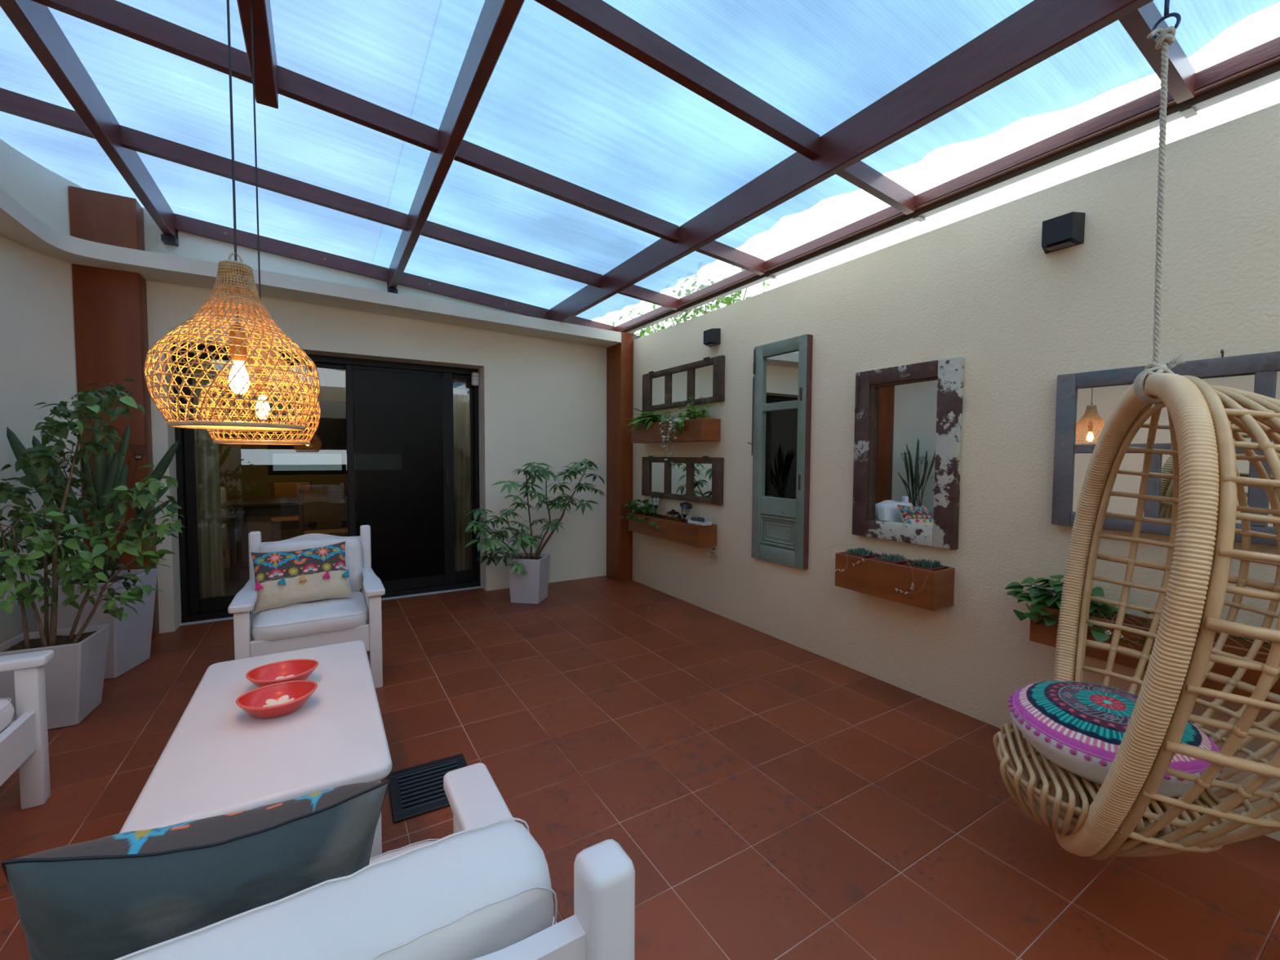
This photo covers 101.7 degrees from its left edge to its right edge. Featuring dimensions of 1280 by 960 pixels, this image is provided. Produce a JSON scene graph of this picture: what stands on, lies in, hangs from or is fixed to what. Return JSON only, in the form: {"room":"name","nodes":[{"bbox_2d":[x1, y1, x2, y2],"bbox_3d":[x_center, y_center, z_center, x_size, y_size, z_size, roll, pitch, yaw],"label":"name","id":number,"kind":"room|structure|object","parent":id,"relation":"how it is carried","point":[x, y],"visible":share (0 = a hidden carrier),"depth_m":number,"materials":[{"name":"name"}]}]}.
{"room":"covered patio","nodes":[
{"label":"covered patio","id":0,"kind":"room"},
{"bbox_2d":[0,138,84,644],"bbox_3d":[-2.207,-0.211,0.461,0.462,3.043,6.524,-1,3,-28],"label":"wall","id":1,"kind":"structure","parent":0,"point":[37,348],"depth_m":2.97,"materials":[{"name":"paint"}]},
{"bbox_2d":[0,187,621,347],"bbox_3d":[-0.438,-1.256,1.536,4.100,0.164,6.380,-1,3,-31],"label":"trim","id":2,"kind":"structure","parent":1,"relation":"attached to","point":[18,224],"depth_m":3.68,"materials":[{"name":"paint"}]},
{"bbox_2d":[0,0,1279,332],"bbox_3d":[-0.550,-1.521,1.828,4.222,0.531,5.718,-1,3,-31],"label":"pergola","id":3,"kind":"object","parent":2,"relation":"on","point":[1041,29],"visible":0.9,"depth_m":2.19,"materials":[{"name":"brown wood"}]},
{"bbox_2d":[143,0,319,431],"bbox_3d":[-0.912,-0.784,1.164,0.314,1.335,0.314,-2,4,-43],"label":"pendant lamp","id":4,"kind":"object","parent":3,"relation":"hanging from","point":[236,271],"visible":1,"depth_m":1.15,"materials":[{"name":"beige wicker"}]},
{"bbox_2d":[198,0,320,444],"bbox_3d":[-1.198,-0.794,1.634,0.314,1.361,0.314,-1,3,-33],"label":"pendant lamp","id":5,"kind":"object","parent":3,"relation":"hanging from","point":[292,442],"visible":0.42,"depth_m":1.62,"materials":[{"name":"beige wicker"}]},
{"bbox_2d":[622,62,1279,333],"bbox_3d":[1.293,-1.395,2.943,0.076,0.075,5.690,-1,3,-31],"label":"beam","id":6,"kind":"structure","parent":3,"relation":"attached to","point":[1188,108],"depth_m":2.26,"materials":[{"name":"brown wood"}]},
{"bbox_2d":[1133,0,1187,404],"bbox_3d":[1.365,-0.732,1.349,0.099,1.063,0.097,-1,3,-31],"label":"rope","id":7,"kind":"object","parent":3,"relation":"hanging from","point":[1166,37],"visible":0.95,"depth_m":1.35,"materials":[{"name":"fabric"}]},
{"bbox_2d":[992,373,1279,860],"bbox_3d":[1.429,0.385,1.336,0.872,1.318,0.847,-1,3,-31],"label":"chair","id":8,"kind":"object","parent":7,"relation":"hanging from","point":[1125,815],"visible":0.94,"depth_m":1.19,"materials":[{"name":"wicker"}]},
{"bbox_2d":[1008,680,1226,796],"bbox_3d":[1.328,0.711,1.486,0.457,0.172,0.457,-1,3,-31],"label":"round cushion","id":9,"kind":"object","parent":8,"relation":"on","point":[1080,727],"visible":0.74,"depth_m":1.42,"materials":[{"name":"multicoloured fabric"}]},
{"bbox_2d":[142,207,606,633],"bbox_3d":[-2.182,-0.398,4.423,4.390,3.054,0.310,-1,3,-31],"label":"wall","id":10,"kind":"structure","parent":0,"point":[540,400],"depth_m":4.76,"materials":[{"name":"paint"}]},
{"bbox_2d":[191,358,225,598],"bbox_3d":[-3.307,-0.066,3.983,0.175,2.180,0.064,-1,3,-31],"label":"curtain","id":11,"kind":"object","parent":10,"relation":"hanging from","point":[211,573],"visible":0.59,"depth_m":3.99,"materials":[{"name":"fabric"}]},
{"bbox_2d":[171,342,480,622],"bbox_3d":[-2.461,0.013,4.385,2.167,2.055,0.110,-1,3,-31],"label":"door","id":12,"kind":"structure","parent":10,"relation":"in","point":[401,428],"depth_m":4.54,"materials":[{"name":"black"}]},
{"bbox_2d":[179,586,482,626],"bbox_3d":[-2.423,1.033,4.361,2.167,0.009,0.056,-1,3,-31],"label":"trim","id":13,"kind":"structure","parent":10,"relation":"attached to","point":[477,587],"depth_m":4.54,"materials":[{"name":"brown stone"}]},
{"bbox_2d":[453,378,471,571],"bbox_3d":[-1.685,-0.103,4.971,0.195,2.180,0.064,-1,3,-31],"label":"curtain","id":14,"kind":"object","parent":10,"relation":"hanging from","point":[461,387],"visible":0.6,"depth_m":4.97,"materials":[{"name":"fabric"}]},
{"bbox_2d":[471,372,479,386],"bbox_3d":[-1.518,-0.931,4.813,0.072,0.120,0.053,-1,3,-31],"label":"sensor","id":15,"kind":"object","parent":10,"relation":"attached to","point":[475,379],"visible":1,"depth_m":4.79,"materials":[{"name":"white plastic"}]},
{"bbox_2d":[217,334,641,549],"bbox_3d":[-3.387,-0.299,6.012,5.920,2.700,3.635,-1,3,-31],"label":"wall","id":16,"kind":"structure","parent":0,"point":[244,468],"depth_m":6.99,"materials":[{"name":"white paint"}]},
{"bbox_2d":[266,397,355,474],"bbox_3d":[-4.253,-0.610,7.470,1.770,1.020,0.060,-1,3,-31],"label":"window","id":17,"kind":"structure","parent":16,"relation":"in","point":[326,451],"depth_m":7.31,"materials":[{"name":"black"}]},
{"bbox_2d":[271,398,355,453],"bbox_3d":[-4.255,-0.748,7.468,1.670,0.745,0.030,-1,3,-31],"label":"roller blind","id":18,"kind":"object","parent":17,"relation":"attached to","point":[330,436],"depth_m":7.33,"materials":[{"name":"white fabric"}]},
{"bbox_2d":[0,547,1279,959],"bbox_3d":[-1.597,1.153,3.127,5.680,0.121,10.300,-1,3,-31],"label":"floor","id":19,"kind":"structure","parent":0,"point":[767,797],"depth_m":1.94,"materials":[{"name":"tile"}]},
{"bbox_2d":[0,649,54,809],"bbox_3d":[-2.262,0.770,1.431,0.725,0.795,0.661,-1,3,-31],"label":"armchair","id":20,"kind":"object","parent":19,"relation":"on","point":[24,744],"visible":1,"depth_m":1.81,"materials":[{"name":"white paint"}]},
{"bbox_2d":[0,697,13,733],"bbox_3d":[-2.248,0.795,1.442,0.574,0.129,0.514,-1,3,-31],"label":"seat cushion","id":21,"kind":"object","parent":20,"relation":"on","point":[6,709],"visible":0.87,"depth_m":1.72,"materials":[{"name":"white fabric"}]},
{"bbox_2d":[0,623,110,729],"bbox_3d":[-2.738,0.924,2.429,0.313,0.382,0.313,-1,3,-27],"label":"plant pot","id":22,"kind":"object","parent":19,"relation":"on","point":[74,677],"visible":0.7,"depth_m":2.37,"materials":[{"name":"ceramic"}]},
{"bbox_2d":[0,377,186,648],"bbox_3d":[-2.633,0.136,2.451,0.910,1.271,0.630,0,3,-13],"label":"ficus plant","id":23,"kind":"object","parent":22,"relation":"in","point":[41,455],"visible":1,"depth_m":2.42,"materials":[{"name":"green plant"}]},
{"bbox_2d":[29,568,157,679],"bbox_3d":[-3.080,0.820,2.974,0.373,0.538,0.373,0,3,-15],"label":"plant pot","id":24,"kind":"object","parent":19,"relation":"on","point":[129,645],"visible":0.42,"depth_m":2.91,"materials":[{"name":"ceramic"}]},
{"bbox_2d":[53,452,111,581],"bbox_3d":[-3.146,0.219,2.945,0.224,0.750,0.082,-1,3,-31],"label":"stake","id":25,"kind":"object","parent":24,"relation":"in","point":[62,464],"visible":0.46,"depth_m":2.90,"materials":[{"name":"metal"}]},
{"bbox_2d":[53,453,72,468],"bbox_3d":[-3.205,-0.107,2.893,0.078,0.088,0.078,-1,3,-31],"label":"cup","id":26,"kind":"object","parent":25,"relation":"on","point":[62,464],"depth_m":2.89,"materials":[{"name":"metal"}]},
{"bbox_2d":[6,412,178,583],"bbox_3d":[-3.038,0.098,2.981,0.686,0.993,0.248,-1,3,-23],"label":"plant","id":27,"kind":"object","parent":24,"relation":"on","point":[109,473],"visible":0.48,"depth_m":2.95,"materials":[{"name":"green plant"}]},
{"bbox_2d":[111,444,147,581],"bbox_3d":[-2.998,0.191,3.064,0.172,0.795,0.081,-2,3,-37],"label":"stake","id":28,"kind":"object","parent":24,"relation":"in","point":[139,457],"visible":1,"depth_m":3.06,"materials":[{"name":"metal"}]},
{"bbox_2d":[128,445,146,460],"bbox_3d":[-2.960,-0.159,3.075,0.078,0.088,0.078,-1,3,-31],"label":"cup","id":29,"kind":"object","parent":28,"relation":"on","point":[140,457],"depth_m":3.07,"materials":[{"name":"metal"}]},
{"bbox_2d":[68,186,159,640],"bbox_3d":[-3.408,-0.367,3.395,0.305,2.876,0.169,-1,3,-31],"label":"wooden post","id":30,"kind":"object","parent":19,"relation":"on","point":[110,305],"visible":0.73,"depth_m":3.31,"materials":[{"name":"orange wood"}]},
{"bbox_2d":[220,486,227,557],"bbox_3d":[-5.402,0.533,5.670,1.350,0.850,0.850,-1,3,-31],"label":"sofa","id":31,"kind":"object","parent":19,"relation":"on","point":[223,491],"visible":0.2,"depth_m":6.20,"materials":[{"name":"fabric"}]},
{"bbox_2d":[119,640,391,860],"bbox_3d":[-1.136,0.937,1.668,0.524,0.450,1.070,-1,3,-31],"label":"coffee table","id":32,"kind":"object","parent":19,"relation":"on","point":[220,758],"visible":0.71,"depth_m":1.42,"materials":[{"name":"white paint"}]},
{"bbox_2d":[235,680,317,719],"bbox_3d":[-1.116,0.683,1.609,0.208,0.061,0.185,-1,3,-29],"label":"oval bowl","id":33,"kind":"object","parent":32,"relation":"on","point":[278,700],"visible":1,"depth_m":1.62,"materials":[{"name":"red ceramic"}]},
{"bbox_2d":[262,694,294,706],"bbox_3d":[-1.114,0.693,1.610,0.080,0.023,0.081,-1,3,-29],"label":"candle","id":34,"kind":"object","parent":33,"relation":"on","point":[284,699],"depth_m":1.62,"materials":[{"name":"beige wax"}]},
{"bbox_2d":[245,658,318,687],"bbox_3d":[-1.224,0.675,1.789,0.208,0.061,0.185,-1,3,-21],"label":"oval bowl","id":35,"kind":"object","parent":32,"relation":"on","point":[298,669],"visible":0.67,"depth_m":1.82,"materials":[{"name":"red ceramic"}]},
{"bbox_2d":[275,675,294,679],"bbox_3d":[-1.223,0.687,1.788,0.077,0.017,0.075,-1,3,-21],"label":"candle","id":36,"kind":"object","parent":35,"relation":"on","point":[276,677],"depth_m":1.81,"materials":[{"name":"beige wax"}]},
{"bbox_2d":[221,496,298,582],"bbox_3d":[-3.389,0.581,5.875,2.000,0.755,0.900,-1,3,-31],"label":"dining table","id":37,"kind":"object","parent":19,"relation":"on","point":[243,508],"visible":0.45,"depth_m":5.20,"materials":[{"name":"brown wood"}]},
{"bbox_2d":[270,480,317,542],"bbox_3d":[-4.140,0.478,6.238,0.450,0.920,0.450,-2,3,-37],"label":"dining chair","id":38,"kind":"object","parent":19,"relation":"on","point":[277,489],"visible":0.52,"depth_m":6.26,"materials":[{"name":"brown wood"}]},
{"bbox_2d":[227,524,385,688],"bbox_3d":[-1.817,0.704,2.899,0.661,0.795,0.725,-1,3,-31],"label":"armchair","id":39,"kind":"object","parent":19,"relation":"on","point":[372,589],"visible":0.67,"depth_m":2.74,"materials":[{"name":"white paint"}]},
{"bbox_2d":[251,591,368,643],"bbox_3d":[-1.790,0.732,2.854,0.515,0.130,0.573,-1,3,-31],"label":"seat cushion","id":40,"kind":"object","parent":39,"relation":"on","point":[327,615],"visible":0.79,"depth_m":2.66,"materials":[{"name":"white fabric"}]},
{"bbox_2d":[249,540,352,613],"bbox_3d":[-1.863,0.525,2.877,0.463,0.320,0.217,-2,3,-35],"label":"lumbar pillow","id":41,"kind":"object","parent":40,"relation":"on","point":[282,579],"visible":1,"depth_m":2.82,"materials":[{"name":"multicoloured fabric"}]},
{"bbox_2d":[259,537,362,591],"bbox_3d":[-1.934,0.527,3.084,0.514,0.354,0.170,-1,3,-28],"label":"cushion","id":42,"kind":"object","parent":40,"relation":"on","point":[353,546],"visible":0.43,"depth_m":3.13,"materials":[{"name":"white fabric"}]},
{"bbox_2d":[297,487,348,536],"bbox_3d":[-3.132,0.530,5.202,0.450,0.920,0.450,-1,3,-31],"label":"dining chair","id":43,"kind":"object","parent":19,"relation":"on","point":[328,505],"visible":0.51,"depth_m":5.01,"materials":[{"name":"brown wood"}]},
{"bbox_2d":[341,480,355,527],"bbox_3d":[-3.524,0.464,6.613,0.450,0.920,0.450,-1,3,-26],"label":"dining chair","id":44,"kind":"object","parent":19,"relation":"on","point":[344,523],"visible":0.12,"depth_m":6.67,"materials":[{"name":"brown wood"}]},
{"bbox_2d":[386,753,467,822],"bbox_3d":[-0.782,1.145,1.959,0.284,0.010,0.304,-1,3,-30],"label":"floor grate","id":45,"kind":"object","parent":19,"relation":"on","point":[415,791],"visible":0.73,"depth_m":1.94,"materials":[{"name":"black metal"}]},
{"bbox_2d":[506,552,550,604],"bbox_3d":[-0.953,0.842,4.485,0.290,0.376,0.290,1,3,9],"label":"plant pot","id":46,"kind":"object","parent":19,"relation":"on","point":[531,588],"visible":0.8,"depth_m":4.36,"materials":[{"name":"ceramic"}]},
{"bbox_2d":[462,458,606,575],"bbox_3d":[-0.892,0.308,4.479,1.310,0.978,0.493,-2,3,-37],"label":"plant","id":47,"kind":"object","parent":46,"relation":"in","point":[525,539],"visible":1,"depth_m":4.43,"materials":[{"name":"green plant"}]},
{"bbox_2d":[443,763,635,959],"bbox_3d":[-0.458,0.810,0.740,0.661,0.795,0.725,-1,3,-31],"label":"frame","id":48,"kind":"object","parent":19,"relation":"on","point":[602,926],"visible":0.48,"depth_m":0.57,"materials":[{"name":"white paint"}]},
{"bbox_2d":[0,779,390,959],"bbox_3d":[-0.565,0.568,0.706,0.400,0.342,0.184,-1,3,-32],"label":"throw pillow","id":49,"kind":"object","parent":48,"relation":"on","point":[115,896],"visible":0.72,"depth_m":0.63,"materials":[{"name":"grey fabric"}]},
{"bbox_2d":[114,817,557,959],"bbox_3d":[-0.366,0.645,0.576,0.535,0.413,0.225,-1,3,-34],"label":"cushion","id":50,"kind":"object","parent":48,"relation":"on","point":[477,893],"visible":0.92,"depth_m":0.56,"materials":[{"name":"white fabric"}]},
{"bbox_2d":[368,839,439,867],"bbox_3d":[-0.489,0.833,0.792,0.515,0.128,0.574,-1,3,-31],"label":"seat cushion","id":51,"kind":"object","parent":48,"relation":"on","point":[384,856],"visible":0.04,"depth_m":1.09,"materials":[{"name":"white fabric"}]},
{"bbox_2d":[606,332,633,581],"bbox_3d":[-0.208,-0.223,5.274,0.139,2.445,0.307,-1,3,-31],"label":"wooden post","id":52,"kind":"object","parent":19,"relation":"on","point":[620,357],"visible":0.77,"depth_m":5.17,"materials":[{"name":"orange wood"}]},
{"bbox_2d":[0,0,1279,319],"bbox_3d":[-0.629,-1.615,1.847,4.410,0.408,5.900,-1,3,-31],"label":"glass roof","id":53,"kind":"structure","parent":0,"point":[558,100],"depth_m":2.24,"materials":[{"name":"clear glass"}]},
{"bbox_2d":[632,102,1279,841],"bbox_3d":[1.434,-0.024,2.855,0.140,2.485,6.820,-1,3,-31],"label":"wall","id":54,"kind":"structure","parent":0,"point":[983,289],"depth_m":2.41,"materials":[{"name":"paint"}]},
{"bbox_2d":[628,511,716,547],"bbox_3d":[0.248,0.413,4.513,0.177,0.168,1.085,-1,3,-31],"label":"wall planter","id":55,"kind":"object","parent":54,"relation":"attached to","point":[672,529],"visible":0.93,"depth_m":4.29,"materials":[{"name":"brown wood"}]},
{"bbox_2d":[619,499,660,528],"bbox_3d":[0.038,0.290,4.773,0.230,0.216,0.695,-1,3,-31],"label":"leaf plant","id":56,"kind":"object","parent":55,"relation":"on","point":[646,508],"visible":0.98,"depth_m":4.76,"materials":[{"name":"green plant"}]},
{"bbox_2d":[650,493,661,513],"bbox_3d":[0.143,0.234,4.677,0.116,0.210,0.100,-1,3,-31],"label":"lantern","id":57,"kind":"object","parent":55,"relation":"on","point":[655,498],"visible":0.96,"depth_m":4.65,"materials":[{"name":"black metal"}]},
{"bbox_2d":[663,509,685,520],"bbox_3d":[0.289,0.297,4.419,0.154,0.098,0.252,-1,3,-31],"label":"succulent","id":58,"kind":"object","parent":55,"relation":"in","point":[674,513],"visible":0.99,"depth_m":4.41,"materials":[{"name":"green plant"}]},
{"bbox_2d":[680,502,693,522],"bbox_3d":[0.382,0.280,4.273,0.111,0.202,0.114,2,3,26],"label":"lantern","id":59,"kind":"object","parent":55,"relation":"on","point":[686,507],"visible":0.97,"depth_m":4.25,"materials":[{"name":"black metal"}]},
{"bbox_2d":[687,516,711,525],"bbox_3d":[0.467,0.317,4.082,0.090,0.058,0.200,-1,3,-31],"label":"tray","id":60,"kind":"object","parent":55,"relation":"on","point":[700,521],"visible":1,"depth_m":4.06,"materials":[{"name":"white ceramic"}]},
{"bbox_2d":[631,417,720,443],"bbox_3d":[0.271,-0.408,4.444,0.177,0.170,1.068,-1,3,-31],"label":"wall planter","id":61,"kind":"object","parent":54,"relation":"attached to","point":[700,429],"visible":0.84,"depth_m":4.16,"materials":[{"name":"brown wood"}]},
{"bbox_2d":[624,407,674,433],"bbox_3d":[0.041,-0.538,4.698,0.419,0.242,0.668,-1,3,-31],"label":"leaf plant","id":62,"kind":"object","parent":61,"relation":"in","point":[648,419],"visible":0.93,"depth_m":4.59,"materials":[{"name":"green plant"}]},
{"bbox_2d":[658,413,680,462],"bbox_3d":[0.268,-0.345,4.320,0.133,0.411,0.254,-1,3,-31],"label":"trailing plant","id":63,"kind":"object","parent":61,"relation":"in","point":[675,420],"visible":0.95,"depth_m":4.30,"materials":[{"name":"green plant"}]},
{"bbox_2d":[671,395,711,433],"bbox_3d":[0.416,-0.519,4.141,0.242,0.301,0.436,-1,3,-31],"label":"plant","id":64,"kind":"object","parent":61,"relation":"in","point":[695,415],"visible":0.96,"depth_m":4.12,"materials":[{"name":"green plant"}]},
{"bbox_2d":[641,455,724,505],"bbox_3d":[0.328,-0.018,4.495,0.043,0.377,1.152,-1,3,-31],"label":"mirror","id":65,"kind":"object","parent":54,"relation":"attached to","point":[694,479],"visible":0.96,"depth_m":4.40,"materials":[{"name":"brown wood"}]},
{"bbox_2d":[642,355,724,411],"bbox_3d":[0.331,-0.804,4.459,0.043,0.358,1.152,-1,3,-31],"label":"mirror","id":66,"kind":"object","parent":54,"relation":"attached to","point":[669,388],"visible":1,"depth_m":4.37,"materials":[{"name":"brown wood"}]},
{"bbox_2d":[703,328,720,346],"bbox_3d":[0.554,-1.109,4.051,0.074,0.120,0.132,-1,3,-31],"label":"wall light","id":67,"kind":"object","parent":54,"relation":"attached to","point":[712,337],"visible":1,"depth_m":4.01,"materials":[{"name":"black metal"}]},
{"bbox_2d":[707,548,717,560],"bbox_3d":[0.571,0.587,4.091,0.050,0.095,0.091,2,3,38],"label":"tap","id":68,"kind":"object","parent":54,"relation":"attached to","point":[711,556],"visible":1,"depth_m":4.08,"materials":[{"name":"silver metal"}]},
{"bbox_2d":[747,333,813,569],"bbox_3d":[0.920,-0.181,3.498,0.061,1.485,0.510,-1,3,-31],"label":"mirror","id":69,"kind":"object","parent":54,"relation":"attached to","point":[781,418],"visible":1,"depth_m":3.47,"materials":[{"name":"green paint"}]},
{"bbox_2d":[835,551,955,610],"bbox_3d":[1.322,0.515,2.752,0.177,0.187,0.560,-1,3,-31],"label":"wall planter","id":70,"kind":"object","parent":54,"relation":"attached to","point":[879,579],"visible":0.96,"depth_m":2.63,"materials":[{"name":"brown wood"}]},
{"bbox_2d":[840,547,879,559],"bbox_3d":[1.225,0.477,2.907,0.140,0.197,0.140,-1,3,-31],"label":"potted succulent","id":71,"kind":"object","parent":70,"relation":"in","point":[861,553],"visible":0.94,"depth_m":2.87,"materials":[{"name":"green plant"}]},
{"bbox_2d":[810,542,927,594],"bbox_3d":[1.226,0.458,2.878,0.174,0.185,0.816,-1,3,-31],"label":"succulent plant","id":72,"kind":"object","parent":70,"relation":"in","point":[812,542],"visible":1,"depth_m":2.62,"materials":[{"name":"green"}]},
{"bbox_2d":[870,552,910,565],"bbox_3d":[1.318,0.485,2.753,0.140,0.197,0.148,-1,3,-31],"label":"potted succulent","id":73,"kind":"object","parent":70,"relation":"in","point":[895,559],"visible":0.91,"depth_m":2.72,"materials":[{"name":"green plant"}]},
{"bbox_2d":[870,556,910,565],"bbox_3d":[1.320,0.499,2.751,0.140,0.168,0.140,-1,3,-31],"label":"pot","id":74,"kind":"object","parent":70,"relation":"in","point":[895,560],"depth_m":2.71,"materials":[{"name":"red"}]},
{"bbox_2d":[903,558,947,571],"bbox_3d":[1.419,0.492,2.593,0.144,0.197,0.141,-1,3,-31],"label":"potted succulent","id":75,"kind":"object","parent":70,"relation":"in","point":[922,564],"visible":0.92,"depth_m":2.56,"materials":[{"name":"green plant"}]},
{"bbox_2d":[903,562,947,571],"bbox_3d":[1.417,0.507,2.592,0.140,0.168,0.140,-1,3,-31],"label":"pot","id":76,"kind":"object","parent":70,"relation":"in","point":[926,566],"depth_m":2.55,"materials":[{"name":"red"}]},
{"bbox_2d":[852,356,964,549],"bbox_3d":[1.382,-0.136,2.746,0.056,0.925,0.567,-1,3,-31],"label":"mirror","id":77,"kind":"object","parent":54,"relation":"attached to","point":[908,418],"visible":1,"depth_m":2.71,"materials":[{"name":"brown wood"}]},
{"bbox_2d":[1029,604,1060,647],"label":"wall planter","id":78,"kind":"object","parent":54,"relation":"attached to","point":[1043,633],"depth_m":2.09,"materials":[{"name":"brown wood"}]},
{"bbox_2d":[1004,574,1118,642],"bbox_3d":[1.665,0.488,2.092,0.240,0.200,0.398,-1,3,-31],"label":"leaf plant","id":79,"kind":"object","parent":78,"relation":"in","point":[1040,597],"visible":0.65,"depth_m":2.09,"materials":[{"name":"green plant"}]},
{"bbox_2d":[1041,211,1084,253],"bbox_3d":[1.724,-1.016,2.135,0.074,0.120,0.132,-1,3,-31],"label":"wall light","id":80,"kind":"object","parent":54,"relation":"attached to","point":[1067,230],"visible":1,"depth_m":2.10,"materials":[{"name":"black metal"}]},
{"bbox_2d":[1114,613,1152,668],"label":"wall planter","id":81,"kind":"object","parent":54,"relation":"attached to","point":[1120,659],"depth_m":1.88,"materials":[{"name":"brown wood"}]},
{"bbox_2d":[1053,602,1272,666],"bbox_3d":[1.902,0.547,1.698,0.109,0.153,0.973,-1,3,-31],"label":"plant","id":82,"kind":"object","parent":81,"relation":"in","point":[1101,614],"visible":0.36,"depth_m":1.88,"materials":[{"name":"green plant"}]},
{"bbox_2d":[1051,349,1279,546],"bbox_3d":[2.096,-0.111,1.588,0.043,0.649,1.377,-1,3,-31],"label":"mirror","id":83,"kind":"object","parent":54,"relation":"attached to","point":[1085,401],"visible":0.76,"depth_m":1.97,"materials":[{"name":"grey wood"}]},
{"label":"outside","id":84,"kind":"structure","parent":0,"visible":0},
{"bbox_2d":[610,264,769,337],"bbox_3d":[0.350,-0.527,5.515,1.130,3.239,2.271,-1,3,-31],"label":"tree","id":85,"kind":"object","parent":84,"point":[727,300],"visible":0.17,"depth_m":5.01,"materials":[{"name":"green plant"}]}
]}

